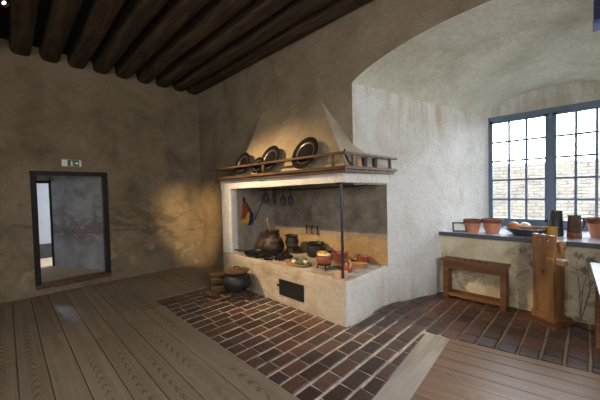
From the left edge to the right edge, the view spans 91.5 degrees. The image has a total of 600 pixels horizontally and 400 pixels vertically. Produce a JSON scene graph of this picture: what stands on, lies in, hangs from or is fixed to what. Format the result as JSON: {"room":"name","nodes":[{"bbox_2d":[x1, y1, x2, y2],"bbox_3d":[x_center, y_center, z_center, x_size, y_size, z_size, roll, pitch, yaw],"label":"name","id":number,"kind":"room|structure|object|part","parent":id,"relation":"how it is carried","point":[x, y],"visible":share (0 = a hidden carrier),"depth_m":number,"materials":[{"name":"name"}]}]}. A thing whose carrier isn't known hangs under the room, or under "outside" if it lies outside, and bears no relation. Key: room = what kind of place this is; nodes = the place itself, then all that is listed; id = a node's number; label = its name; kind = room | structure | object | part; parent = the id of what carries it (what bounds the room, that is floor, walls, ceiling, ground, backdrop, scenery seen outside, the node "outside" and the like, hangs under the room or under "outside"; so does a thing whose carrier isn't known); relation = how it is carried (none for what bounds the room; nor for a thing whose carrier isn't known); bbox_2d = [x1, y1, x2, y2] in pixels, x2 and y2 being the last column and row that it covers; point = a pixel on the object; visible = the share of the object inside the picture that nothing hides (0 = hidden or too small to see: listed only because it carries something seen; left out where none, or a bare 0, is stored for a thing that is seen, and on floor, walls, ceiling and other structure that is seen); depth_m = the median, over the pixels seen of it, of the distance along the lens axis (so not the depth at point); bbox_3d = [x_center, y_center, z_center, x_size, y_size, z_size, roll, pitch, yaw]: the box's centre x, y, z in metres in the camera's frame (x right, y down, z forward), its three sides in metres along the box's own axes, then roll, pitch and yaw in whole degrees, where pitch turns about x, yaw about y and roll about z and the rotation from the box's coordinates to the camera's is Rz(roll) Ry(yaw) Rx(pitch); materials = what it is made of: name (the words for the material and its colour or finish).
{"room":"historic interior","nodes":[
{"label":"historic interior","id":0,"kind":"room"},
{"bbox_2d":[37,183,50,243],"bbox_3d":[-6.220,0.190,6.724,0.100,2.500,3.600,0,3,45],"label":"wall","id":1,"kind":"structure","parent":0,"point":[42,188],"depth_m":6.86,"materials":[{"name":"white paint"}]},
{"bbox_2d":[40,243,51,258],"bbox_3d":[-6.146,1.206,6.707,0.040,0.334,3.600,0,3,45],"label":"baseboard","id":2,"kind":"structure","parent":1,"relation":"attached to","point":[45,249],"depth_m":6.85,"materials":[{"name":"grey"}]},
{"bbox_2d":[40,257,104,281],"bbox_3d":[-5.248,1.432,5.831,2.752,0.106,3.600,0,3,45],"label":"floor","id":3,"kind":"structure","parent":0,"point":[49,272],"depth_m":5.58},
{"bbox_2d":[50,176,104,269],"bbox_3d":[-4.341,0.172,5.842,1.600,2.500,0.120,-1,2,17],"label":"wall","id":4,"kind":"structure","parent":0,"point":[77,216],"depth_m":5.81,"materials":[{"name":"paint"}]},
{"bbox_2d":[36,176,54,265],"bbox_3d":[-5.851,0.242,5.306,0.080,2.334,2.100,0,3,45],"label":"door frame","id":5,"kind":"structure","parent":4,"relation":"in","point":[39,179],"depth_m":5.99,"materials":[{"name":"paint"}]},
{"bbox_2d":[0,38,203,302],"bbox_3d":[-4.569,-0.471,4.499,0.147,4.130,6.415,0,3,45],"label":"wall","id":6,"kind":"structure","parent":0,"point":[145,137],"depth_m":5.43,"materials":[{"name":"paint"}]},
{"bbox_2d":[29,171,110,289],"bbox_3d":[-3.970,0.474,5.106,0.195,1.925,1.060,0,3,45],"label":"door frame","id":7,"kind":"structure","parent":6,"relation":"in","point":[39,284],"depth_m":4.97,"materials":[{"name":"brown wood"}]},
{"bbox_2d":[61,158,81,166],"bbox_3d":[-3.932,-0.638,5.025,0.053,0.140,0.285,0,3,45],"label":"exit sign","id":8,"kind":"object","parent":6,"relation":"attached to","point":[65,162],"visible":1,"depth_m":5.00,"materials":[{"name":"plastic"}]},
{"bbox_3d":[-3.900,-0.633,5.025,0.002,0.105,0.160,0,2,45],"label":"green panel","id":9,"kind":"part","parent":8,"relation":"part of","materials":[{"name":"green plastic"}]},
{"bbox_2d":[0,0,441,94],"bbox_3d":[-0.220,-2.452,1.857,10.348,0.364,9.520,0,3,45],"label":"ceiling","id":10,"kind":"structure","parent":0,"point":[194,46],"depth_m":4.09,"materials":[{"name":"brown wood"}]},
{"bbox_2d":[0,0,9,7],"bbox_3d":[-3.237,-2.308,3.140,0.152,0.442,0.095,-2,2,-17],"label":"ceiling spotlight","id":11,"kind":"object","parent":10,"relation":"attached to","point":[4,3],"visible":1,"depth_m":3.17,"materials":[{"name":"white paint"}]},
{"bbox_2d":[0,262,599,399],"bbox_3d":[-0.673,1.607,1.258,10.290,0.062,7.317,0,3,45],"label":"floor","id":12,"kind":"structure","parent":0,"point":[111,340],"depth_m":2.77,"materials":[{"name":"brown wood"}]},
{"bbox_2d":[373,333,449,399],"bbox_3d":[0.934,1.513,2.505,0.235,0.036,1.714,0,2,41],"label":"trim","id":13,"kind":"structure","parent":12,"relation":"on","point":[402,385],"depth_m":2.56,"materials":[{"name":"beige wood"}]},
{"bbox_2d":[590,262,599,348],"bbox_3d":[2.540,1.066,2.062,0.628,0.820,1.790,0,2,42],"label":"table","id":14,"kind":"object","parent":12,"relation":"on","point":[595,267],"visible":1,"depth_m":2.82,"materials":[{"name":"white paint"}]},
{"bbox_3d":[2.912,1.093,2.832,0.067,0.700,0.067,0,2,45],"label":"leg","id":15,"kind":"part","parent":14,"relation":"part of","materials":[{"name":"brown wood"}]},
{"bbox_2d":[198,0,490,268],"bbox_3d":[1.341,-0.572,3.627,10.098,4.153,0.717,0,3,45],"label":"wall","id":16,"kind":"structure","parent":0,"point":[324,63],"depth_m":4.35,"materials":[{"name":"brown paint"}]},
{"bbox_2d":[156,287,599,399],"bbox_3d":[0.932,1.497,3.534,5.642,0.065,3.145,0,3,45],"label":"floor","id":17,"kind":"structure","parent":0,"point":[311,357],"depth_m":3.16,"materials":[{"name":"brown brick"}]},
{"bbox_2d":[206,290,219,298],"bbox_3d":[-1.341,1.452,4.486,0.226,0.096,0.094,0,2,34],"label":"log","id":18,"kind":"object","parent":17,"relation":"on","point":[208,293],"visible":1,"depth_m":4.45,"materials":[{"name":"brown wood"}]},
{"bbox_2d":[211,285,228,292],"bbox_3d":[-1.241,1.429,4.681,0.346,0.123,0.126,-2,2,-21],"label":"log","id":19,"kind":"object","parent":17,"relation":"on","point":[218,289],"visible":0.55,"depth_m":4.62,"materials":[{"name":"brown wood"}]},
{"bbox_2d":[223,266,250,300],"bbox_3d":[-0.963,1.248,4.468,0.430,0.484,0.428,-2,2,-26],"label":"cauldron","id":20,"kind":"object","parent":17,"relation":"on","point":[237,279],"visible":1,"depth_m":4.33,"materials":[{"name":"black metal"}]},
{"bbox_3d":[-0.967,1.069,4.463,0.378,0.042,0.376,-1,2,22],"label":"lid","id":21,"kind":"part","parent":20,"relation":"part of","materials":[{"name":"brown wood"}]},
{"bbox_2d":[211,97,396,326],"bbox_3d":[-0.089,-0.028,4.721,2.955,3.017,1.295,0,3,45],"label":"fireplace","id":22,"kind":"object","parent":17,"relation":"on","point":[353,220],"visible":0.86,"depth_m":4.24,"materials":[{"name":"paint"}]},
{"bbox_2d":[235,152,248,174],"bbox_3d":[-0.943,-0.590,4.733,0.150,0.373,0.400,-3,2,-42],"label":"dish","id":23,"kind":"object","parent":22,"relation":"on","point":[243,159],"visible":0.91,"depth_m":4.75,"materials":[{"name":"grey metal"}]},
{"bbox_2d":[241,196,253,224],"bbox_3d":[-0.951,0.192,5.254,0.065,0.535,0.255,0,3,45],"label":"cloth","id":24,"kind":"object","parent":22,"relation":"hanging from","point":[247,215],"visible":1,"depth_m":5.22,"materials":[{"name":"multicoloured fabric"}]},
{"bbox_3d":[-0.980,0.186,5.223,0.048,0.330,0.170,0,2,45],"label":"red panel","id":25,"kind":"part","parent":24,"relation":"part of","materials":[{"name":"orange fabric"}]},
{"bbox_3d":[-0.905,0.338,5.294,0.056,0.240,0.125,0,2,45],"label":"navy panel","id":26,"kind":"part","parent":24,"relation":"part of","materials":[{"name":"fabric"}]},
{"bbox_2d":[235,249,265,256],"bbox_3d":[-0.859,0.882,4.979,0.695,0.062,0.380,0,3,45],"label":"frying pan","id":27,"kind":"object","parent":22,"relation":"on","point":[246,252],"visible":0.61,"depth_m":4.97,"materials":[{"name":"black metal"}]},
{"bbox_2d":[251,157,262,172],"bbox_3d":[-0.649,-0.527,4.425,0.104,0.252,0.270,-3,2,-44],"label":"dish","id":28,"kind":"object","parent":22,"relation":"on","point":[256,168],"visible":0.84,"depth_m":4.44,"materials":[{"name":"grey metal"}]},
{"bbox_2d":[257,236,265,249],"bbox_3d":[-0.653,0.783,5.220,0.215,0.250,0.215,-1,2,0],"label":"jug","id":29,"kind":"object","parent":22,"relation":"on","point":[260,241],"visible":0.39,"depth_m":5.15,"materials":[{"name":"brown ceramic"}]},
{"bbox_2d":[260,145,278,171],"bbox_3d":[-0.449,-0.601,4.265,0.164,0.399,0.430,-3,2,-44],"label":"dish","id":30,"kind":"object","parent":22,"relation":"on","point":[272,153],"visible":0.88,"depth_m":4.27,"materials":[{"name":"grey metal"}]},
{"bbox_2d":[251,250,292,260],"bbox_3d":[-0.480,0.885,4.759,0.868,0.082,0.502,0,3,45],"label":"charcoal","id":31,"kind":"object","parent":22,"relation":"on","point":[280,256],"visible":0.84,"depth_m":4.62},
{"bbox_2d":[262,229,283,254],"bbox_3d":[-0.462,0.711,4.971,0.390,0.400,0.388,0,3,45],"label":"cauldron","id":32,"kind":"object","parent":22,"relation":"on","point":[273,242],"visible":0.96,"depth_m":4.84,"materials":[{"name":"brown metal"}]},
{"bbox_3d":[-0.117,1.240,4.030,0.480,0.227,0.038,0,2,45],"label":"vent door","id":33,"kind":"part","parent":22,"relation":"part of","materials":[{"name":"black metal"}]},
{"bbox_2d":[237,97,345,175],"bbox_3d":[-0.152,-0.944,4.287,2.349,1.156,0.459,0,2,45],"label":"hood","id":34,"kind":"object","parent":22,"relation":"attached to","point":[284,128],"depth_m":4.20,"materials":[{"name":"paint"}]},
{"bbox_2d":[284,259,309,266],"bbox_3d":[-0.050,0.911,4.223,0.275,0.028,0.500,-3,2,-40],"label":"platter","id":35,"kind":"object","parent":22,"relation":"on","point":[286,261],"visible":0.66,"depth_m":4.15,"materials":[{"name":"brown wood"}]},
{"bbox_2d":[296,260,307,264],"bbox_3d":[0.032,0.872,4.136,0.170,0.060,0.197,-2,2,-14],"label":"vegetable","id":36,"kind":"object","parent":35,"relation":"on","point":[298,262],"visible":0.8,"depth_m":4.10,"materials":[{"name":"green plant"}]},
{"bbox_3d":[-0.102,-0.559,4.704,2.955,0.030,1.295,0,2,45],"label":"gallery rail","id":37,"kind":"part","parent":22,"relation":"part of","materials":[{"name":"brown wood"}]},
{"bbox_2d":[292,137,317,168],"bbox_3d":[0.058,-0.604,3.732,0.179,0.414,0.450,-3,2,-44],"label":"dish","id":38,"kind":"object","parent":22,"relation":"on","point":[308,146],"visible":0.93,"depth_m":3.75,"materials":[{"name":"grey metal"}]},
{"bbox_2d":[215,165,396,181],"bbox_3d":[-0.059,-0.380,4.657,2.825,0.072,1.275,0,2,45],"label":"mantel shelf","id":39,"kind":"object","parent":22,"relation":"attached to","point":[329,170],"depth_m":3.79,"materials":[{"name":"brown wood"}]},
{"bbox_2d":[258,184,367,190],"bbox_3d":[0.049,-0.182,4.628,2.340,0.051,0.016,0,3,45],"label":"bar","id":40,"kind":"object","parent":22,"relation":"attached to","point":[367,184],"visible":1,"depth_m":4.42,"materials":[{"name":"black metal"}]},
{"bbox_2d":[264,189,268,202],"bbox_3d":[-0.610,-0.070,5.292,0.100,0.258,0.028,-1,2,2],"label":"skimmer","id":41,"kind":"object","parent":40,"relation":"hanging from","point":[266,196],"visible":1,"depth_m":5.29,"materials":[{"name":"black metal"}]},
{"bbox_2d":[280,190,285,205],"bbox_3d":[-0.282,-0.048,4.969,0.104,0.299,0.028,-1,2,2],"label":"skimmer","id":42,"kind":"object","parent":40,"relation":"hanging from","point":[283,198],"visible":1,"depth_m":4.96,"materials":[{"name":"black metal"}]},
{"bbox_2d":[280,196,285,205],"bbox_3d":[-0.281,0.013,4.965,0.104,0.178,0.016,-1,2,2],"label":"bowl","id":43,"kind":"object","parent":42,"relation":"on","point":[283,199],"depth_m":4.97,"materials":[{"name":"black metal"}]},
{"bbox_2d":[288,188,293,205],"bbox_3d":[-0.158,-0.047,4.846,0.100,0.299,0.028,-1,2,2],"label":"skimmer","id":44,"kind":"object","parent":40,"relation":"hanging from","point":[290,198],"visible":1,"depth_m":4.84,"materials":[{"name":"black metal"}]},
{"bbox_2d":[288,195,293,205],"bbox_3d":[-0.156,0.013,4.842,0.100,0.178,0.016,-1,2,2],"label":"bowl","id":45,"kind":"object","parent":44,"relation":"on","point":[290,199],"depth_m":4.84,"materials":[{"name":"black metal"}]},
{"bbox_2d":[306,241,324,257],"bbox_3d":[0.249,0.793,4.695,0.300,0.220,0.298,0,3,45],"label":"cooking pot","id":46,"kind":"object","parent":22,"relation":"on","point":[313,247],"visible":0.93,"depth_m":4.59,"materials":[{"name":"black metal"}]},
{"bbox_2d":[317,263,330,270],"bbox_3d":[0.327,0.887,3.929,0.203,0.075,0.208,0,3,45],"label":"trivet","id":47,"kind":"object","parent":22,"relation":"on","point":[318,264],"visible":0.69,"depth_m":3.86,"materials":[{"name":"black metal"}]},
{"bbox_2d":[315,253,332,264],"bbox_3d":[0.322,0.789,3.911,0.231,0.120,0.245,-1,2,11],"label":"terracotta pot","id":48,"kind":"object","parent":47,"relation":"on","point":[323,260],"visible":0.85,"depth_m":3.82,"materials":[{"name":"ceramic"}]},
{"bbox_2d":[317,252,330,255],"bbox_3d":[0.323,0.741,3.915,0.190,0.084,0.200,0,3,45],"label":"curd","id":49,"kind":"object","parent":48,"relation":"in","point":[327,253],"visible":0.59,"depth_m":3.85,"materials":[{"name":"beige food"}]},
{"bbox_3d":[0.379,-0.449,3.352,0.032,0.135,0.024,0,2,45],"label":"rail post","id":50,"kind":"part","parent":22,"relation":"part of","materials":[{"name":"brown wood"}]},
{"bbox_2d":[331,250,348,263],"bbox_3d":[0.577,0.830,4.231,0.242,0.160,0.240,-1,2,3],"label":"terracotta bowl","id":51,"kind":"object","parent":22,"relation":"on","point":[336,255],"visible":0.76,"depth_m":4.16,"materials":[{"name":"ceramic"}]},
{"bbox_2d":[335,270,347,277],"bbox_3d":[0.502,0.898,3.536,0.151,0.072,0.091,-1,2,16],"label":"brick","id":52,"kind":"object","parent":22,"relation":"on","point":[337,272],"visible":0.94,"depth_m":3.50,"materials":[{"name":"orange brick"}]},
{"bbox_2d":[344,258,352,272],"bbox_3d":[0.612,0.841,3.736,0.130,0.166,0.147,0,2,26],"label":"pitcher","id":53,"kind":"object","parent":22,"relation":"on","point":[348,266],"visible":0.88,"depth_m":3.70,"materials":[{"name":"ceramic"}]},
{"bbox_3d":[0.604,-0.454,3.346,0.032,0.135,0.024,0,2,45],"label":"rail post","id":54,"kind":"part","parent":22,"relation":"part of","materials":[{"name":"brown wood"}]},
{"bbox_2d":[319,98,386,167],"bbox_3d":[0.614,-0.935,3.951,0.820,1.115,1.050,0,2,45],"label":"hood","id":55,"kind":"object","parent":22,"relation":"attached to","point":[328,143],"depth_m":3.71,"materials":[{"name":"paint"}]},
{"bbox_2d":[356,159,361,165],"bbox_3d":[0.710,-0.443,3.510,0.072,0.090,0.072,0,3,45],"label":"pot","id":56,"kind":"object","parent":22,"relation":"on","point":[358,163],"visible":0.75,"depth_m":3.48,"materials":[{"name":"ceramic"}]},
{"bbox_2d":[351,262,367,269],"bbox_3d":[0.764,0.878,3.894,0.280,0.075,0.154,-1,2,13],"label":"bowl","id":57,"kind":"object","parent":22,"relation":"on","point":[356,265],"visible":0.77,"depth_m":3.84,"materials":[{"name":"orange ceramic"}]},
{"bbox_2d":[356,254,370,262],"bbox_3d":[0.893,0.845,4.152,0.188,0.120,0.189,-1,2,-2],"label":"terracotta bowl","id":58,"kind":"object","parent":22,"relation":"on","point":[360,257],"visible":0.77,"depth_m":4.09,"materials":[{"name":"ceramic"}]},
{"bbox_2d":[362,157,367,166],"bbox_3d":[0.798,-0.469,3.600,0.074,0.131,0.074,0,3,45],"label":"canister","id":59,"kind":"object","parent":22,"relation":"on","point":[364,159],"visible":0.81,"depth_m":3.57,"materials":[{"name":"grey metal"}]},
{"bbox_2d":[372,158,377,167],"bbox_3d":[0.967,-0.478,3.770,0.074,0.131,0.074,0,3,45],"label":"canister","id":60,"kind":"object","parent":22,"relation":"on","point":[374,160],"visible":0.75,"depth_m":3.74,"materials":[{"name":"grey metal"}]},
{"bbox_3d":[1.223,-0.488,3.972,0.032,0.135,0.024,0,2,45],"label":"rail post","id":61,"kind":"part","parent":22,"relation":"part of","materials":[{"name":"brown wood"}]},
{"bbox_3d":[-0.132,0.853,4.972,0.214,0.099,0.219,0,3,45],"label":"trivet","id":62,"kind":"object","parent":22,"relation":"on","visible":0},
{"bbox_2d":[285,234,298,247],"bbox_3d":[-0.137,0.698,4.959,0.230,0.210,0.228,0,3,45],"label":"cooking pot","id":63,"kind":"object","parent":62,"relation":"on","point":[291,241],"visible":1,"depth_m":4.87,"materials":[{"name":"black metal"}]},
{"bbox_2d":[441,256,510,310],"bbox_3d":[2.416,1.127,4.045,0.800,0.582,0.215,0,3,45],"label":"bench","id":64,"kind":"object","parent":17,"relation":"on","point":[449,262],"visible":1,"depth_m":3.97,"materials":[{"name":"brown wood"}]},
{"bbox_3d":[2.118,1.146,4.238,0.065,0.545,0.050,0,2,45],"label":"leg","id":65,"kind":"part","parent":64,"relation":"part of","materials":[{"name":"brown wood"}]},
{"bbox_3d":[2.216,1.141,4.338,0.065,0.545,0.050,0,2,45],"label":"leg","id":66,"kind":"part","parent":64,"relation":"part of","materials":[{"name":"brown wood"}]},
{"bbox_3d":[2.409,0.858,4.037,0.800,0.030,0.215,0,2,45],"label":"seat","id":67,"kind":"part","parent":64,"relation":"part of","materials":[{"name":"brown wood"}]},
{"bbox_3d":[2.612,1.150,3.750,0.065,0.545,0.050,0,2,45],"label":"leg","id":68,"kind":"part","parent":64,"relation":"part of","materials":[{"name":"brown wood"}]},
{"bbox_3d":[2.711,1.144,3.849,0.065,0.545,0.050,0,2,45],"label":"leg","id":69,"kind":"part","parent":64,"relation":"part of","materials":[{"name":"brown wood"}]},
{"bbox_2d":[521,233,574,329],"bbox_3d":[2.958,0.911,3.435,0.437,1.025,0.424,-2,2,-11],"label":"box","id":70,"kind":"object","parent":17,"relation":"on","point":[549,262],"visible":1,"depth_m":3.34,"materials":[{"name":"brown wood"}]},
{"bbox_2d":[514,238,536,266],"bbox_3d":[2.761,0.644,3.569,0.160,0.367,0.280,-2,2,-5],"label":"branch","id":71,"kind":"object","parent":70,"relation":"attached to","point":[524,248],"visible":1,"depth_m":3.56,"materials":[{"name":"grey plant"}]},
{"bbox_3d":[2.905,0.518,3.413,0.180,0.095,0.255,-2,2,-11],"label":"crown","id":72,"kind":"part","parent":70,"relation":"part of","materials":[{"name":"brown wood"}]},
{"bbox_2d":[573,324,594,332],"bbox_3d":[3.215,1.422,2.941,0.031,0.018,0.842,-2,2,-17],"label":"power cable","id":73,"kind":"object","parent":17,"relation":"on","point":[573,324],"visible":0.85,"depth_m":3.21,"materials":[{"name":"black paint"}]},
{"bbox_2d":[572,251,596,322],"bbox_3d":[3.231,0.998,3.324,0.299,0.847,0.092,0,3,45],"label":"branch","id":74,"kind":"object","parent":17,"relation":"on","point":[584,270],"visible":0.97,"depth_m":3.34,"materials":[{"name":"plant"}]},
{"bbox_2d":[352,83,488,305],"bbox_3d":[1.940,-0.082,4.344,2.717,3.042,0.015,-2,2,-24],"label":"wall","id":75,"kind":"structure","parent":0,"point":[440,179],"depth_m":4.27,"materials":[{"name":"white paint"}]},
{"bbox_2d":[352,0,599,117],"bbox_3d":[2.633,-1.590,3.577,3.034,0.560,2.533,0,3,45],"label":"vault","id":76,"kind":"object","parent":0,"point":[491,53],"visible":1,"depth_m":3.51,"materials":[{"name":"white paint"}]},
{"bbox_2d":[593,0,599,31],"bbox_3d":[2.658,-1.609,2.477,0.246,0.205,0.188,0,3,45],"label":"loudspeaker","id":77,"kind":"object","parent":76,"relation":"attached to","point":[596,6],"visible":1,"depth_m":2.49,"materials":[{"name":"blue"}]},
{"bbox_2d":[441,236,599,324],"bbox_3d":[2.940,0.979,3.699,2.227,0.915,0.009,0,3,45],"label":"wall","id":78,"kind":"structure","parent":0,"point":[520,271],"depth_m":3.83,"materials":[{"name":"paint"}]},
{"bbox_2d":[439,226,599,248],"bbox_3d":[3.293,0.491,4.053,2.244,0.061,1.132,0,3,45],"label":"windowsill","id":79,"kind":"structure","parent":78,"relation":"attached to","point":[586,241],"depth_m":3.83,"materials":[{"name":"stone"}]},
{"bbox_2d":[452,222,466,231],"bbox_3d":[2.374,0.402,4.349,0.190,0.140,0.044,-1,2,16],"label":"picture frame","id":80,"kind":"object","parent":79,"relation":"on","point":[456,226],"visible":0.89,"depth_m":4.35,"materials":[{"name":"black paint"}]},
{"bbox_2d":[463,218,481,232],"bbox_3d":[2.529,0.376,4.275,0.240,0.190,0.240,0,3,45],"label":"flower pot","id":81,"kind":"object","parent":79,"relation":"on","point":[472,225],"visible":1,"depth_m":4.20,"materials":[{"name":"ceramic"}]},
{"bbox_2d":[482,218,502,233],"bbox_3d":[2.735,0.370,4.156,0.260,0.200,0.260,0,3,45],"label":"flower pot","id":82,"kind":"object","parent":79,"relation":"on","point":[491,225],"visible":0.99,"depth_m":4.08,"materials":[{"name":"ceramic"}]},
{"bbox_2d":[504,226,546,235],"bbox_3d":[3.031,0.420,3.922,0.476,0.100,0.476,0,3,45],"label":"bowl","id":83,"kind":"object","parent":79,"relation":"on","point":[520,232],"visible":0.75,"depth_m":3.78,"materials":[{"name":"black metal"}]},
{"bbox_2d":[507,222,520,228],"bbox_3d":[2.915,0.367,3.976,0.150,0.140,0.154,0,3,45],"label":"onion","id":84,"kind":"object","parent":83,"relation":"in","point":[514,225],"visible":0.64,"depth_m":3.93,"materials":[{"name":"orange food"}]},
{"bbox_2d":[520,222,530,227],"bbox_3d":[3.058,0.362,3.965,0.131,0.124,0.130,0,3,45],"label":"garlic","id":85,"kind":"object","parent":83,"relation":"in","point":[523,224],"visible":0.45,"depth_m":3.93,"materials":[{"name":"white food"}]},
{"bbox_2d":[519,226,534,229],"bbox_3d":[3.010,0.377,3.861,0.191,0.050,0.048,0,2,41],"label":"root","id":86,"kind":"object","parent":83,"relation":"in","point":[524,227],"visible":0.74,"depth_m":3.85,"materials":[{"name":"brown food"}]},
{"bbox_2d":[540,226,557,237],"bbox_3d":[3.174,0.405,3.730,0.126,0.135,0.183,-3,2,-36],"label":"mug","id":87,"kind":"object","parent":79,"relation":"on","point":[551,230],"visible":0.81,"depth_m":3.66,"materials":[{"name":"ceramic"}]},
{"bbox_2d":[548,210,563,236],"bbox_3d":[3.351,0.301,3.791,0.215,0.330,0.163,-1,2,6],"label":"tankard","id":88,"kind":"object","parent":79,"relation":"on","point":[555,216],"visible":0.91,"depth_m":3.73,"materials":[{"name":"black metal"}]},
{"bbox_2d":[566,215,585,237],"bbox_3d":[3.443,0.328,3.653,0.190,0.280,0.144,-2,2,-28],"label":"jug","id":89,"kind":"object","parent":79,"relation":"on","point":[574,227],"visible":1,"depth_m":3.60,"materials":[{"name":"brown ceramic"}]},
{"bbox_3d":[3.517,0.295,3.639,0.078,0.173,0.026,-1,2,2],"label":"handle","id":90,"kind":"part","parent":89,"relation":"part of","materials":[{"name":"brown ceramic"}]},
{"bbox_2d":[585,217,599,237],"bbox_3d":[3.713,0.343,3.609,0.280,0.240,0.280,0,3,45],"label":"flower pot","id":91,"kind":"object","parent":79,"relation":"on","point":[593,223],"visible":0.95,"depth_m":3.59,"materials":[{"name":"ceramic"}]},
{"bbox_2d":[489,81,599,117],"bbox_3d":[3.644,-0.403,4.537,4.000,3.650,0.160,0,3,45],"label":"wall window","id":92,"kind":"structure","parent":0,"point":[564,94],"depth_m":4.30,"materials":[{"name":"white paint"}]},
{"bbox_2d":[488,100,599,230],"bbox_3d":[3.725,-0.462,4.370,1.620,1.795,0.100,0,3,45],"label":"window","id":93,"kind":"structure","parent":92,"relation":"attached to","point":[550,114],"depth_m":4.34,"materials":[{"name":"blue paint"}]},
{"bbox_3d":[-1.301,1.420,4.841,0.347,0.137,0.138,-2,14,-30],"label":"log","id":94,"kind":"object","parent":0,"visible":0},
{"bbox_2d":[211,277,223,284],"bbox_3d":[-1.264,1.307,4.770,0.364,0.123,0.119,-2,2,-12],"label":"log","id":95,"kind":"object","parent":94,"relation":"on","point":[215,280],"visible":0.48,"depth_m":4.71,"materials":[{"name":"brown wood"}]},
{"bbox_2d":[210,271,226,277],"bbox_3d":[-1.270,1.201,4.744,0.368,0.130,0.097,-1,2,2],"label":"log","id":96,"kind":"object","parent":95,"relation":"on","point":[218,273],"visible":0.6,"depth_m":4.71,"materials":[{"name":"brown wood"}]},
{"bbox_3d":[5.496,2.548,5.577,28.000,0.100,3.550,0,3,45],"label":"ground","id":97,"kind":"structure","parent":0,"visible":0},
{"bbox_2d":[493,159,599,220],"bbox_3d":[6.842,0.737,6.927,24.000,3.370,0.400,0,3,45],"label":"wall","id":98,"kind":"structure","parent":97,"relation":"on","point":[585,186],"depth_m":7.36,"materials":[{"name":"brick"}]}
]}

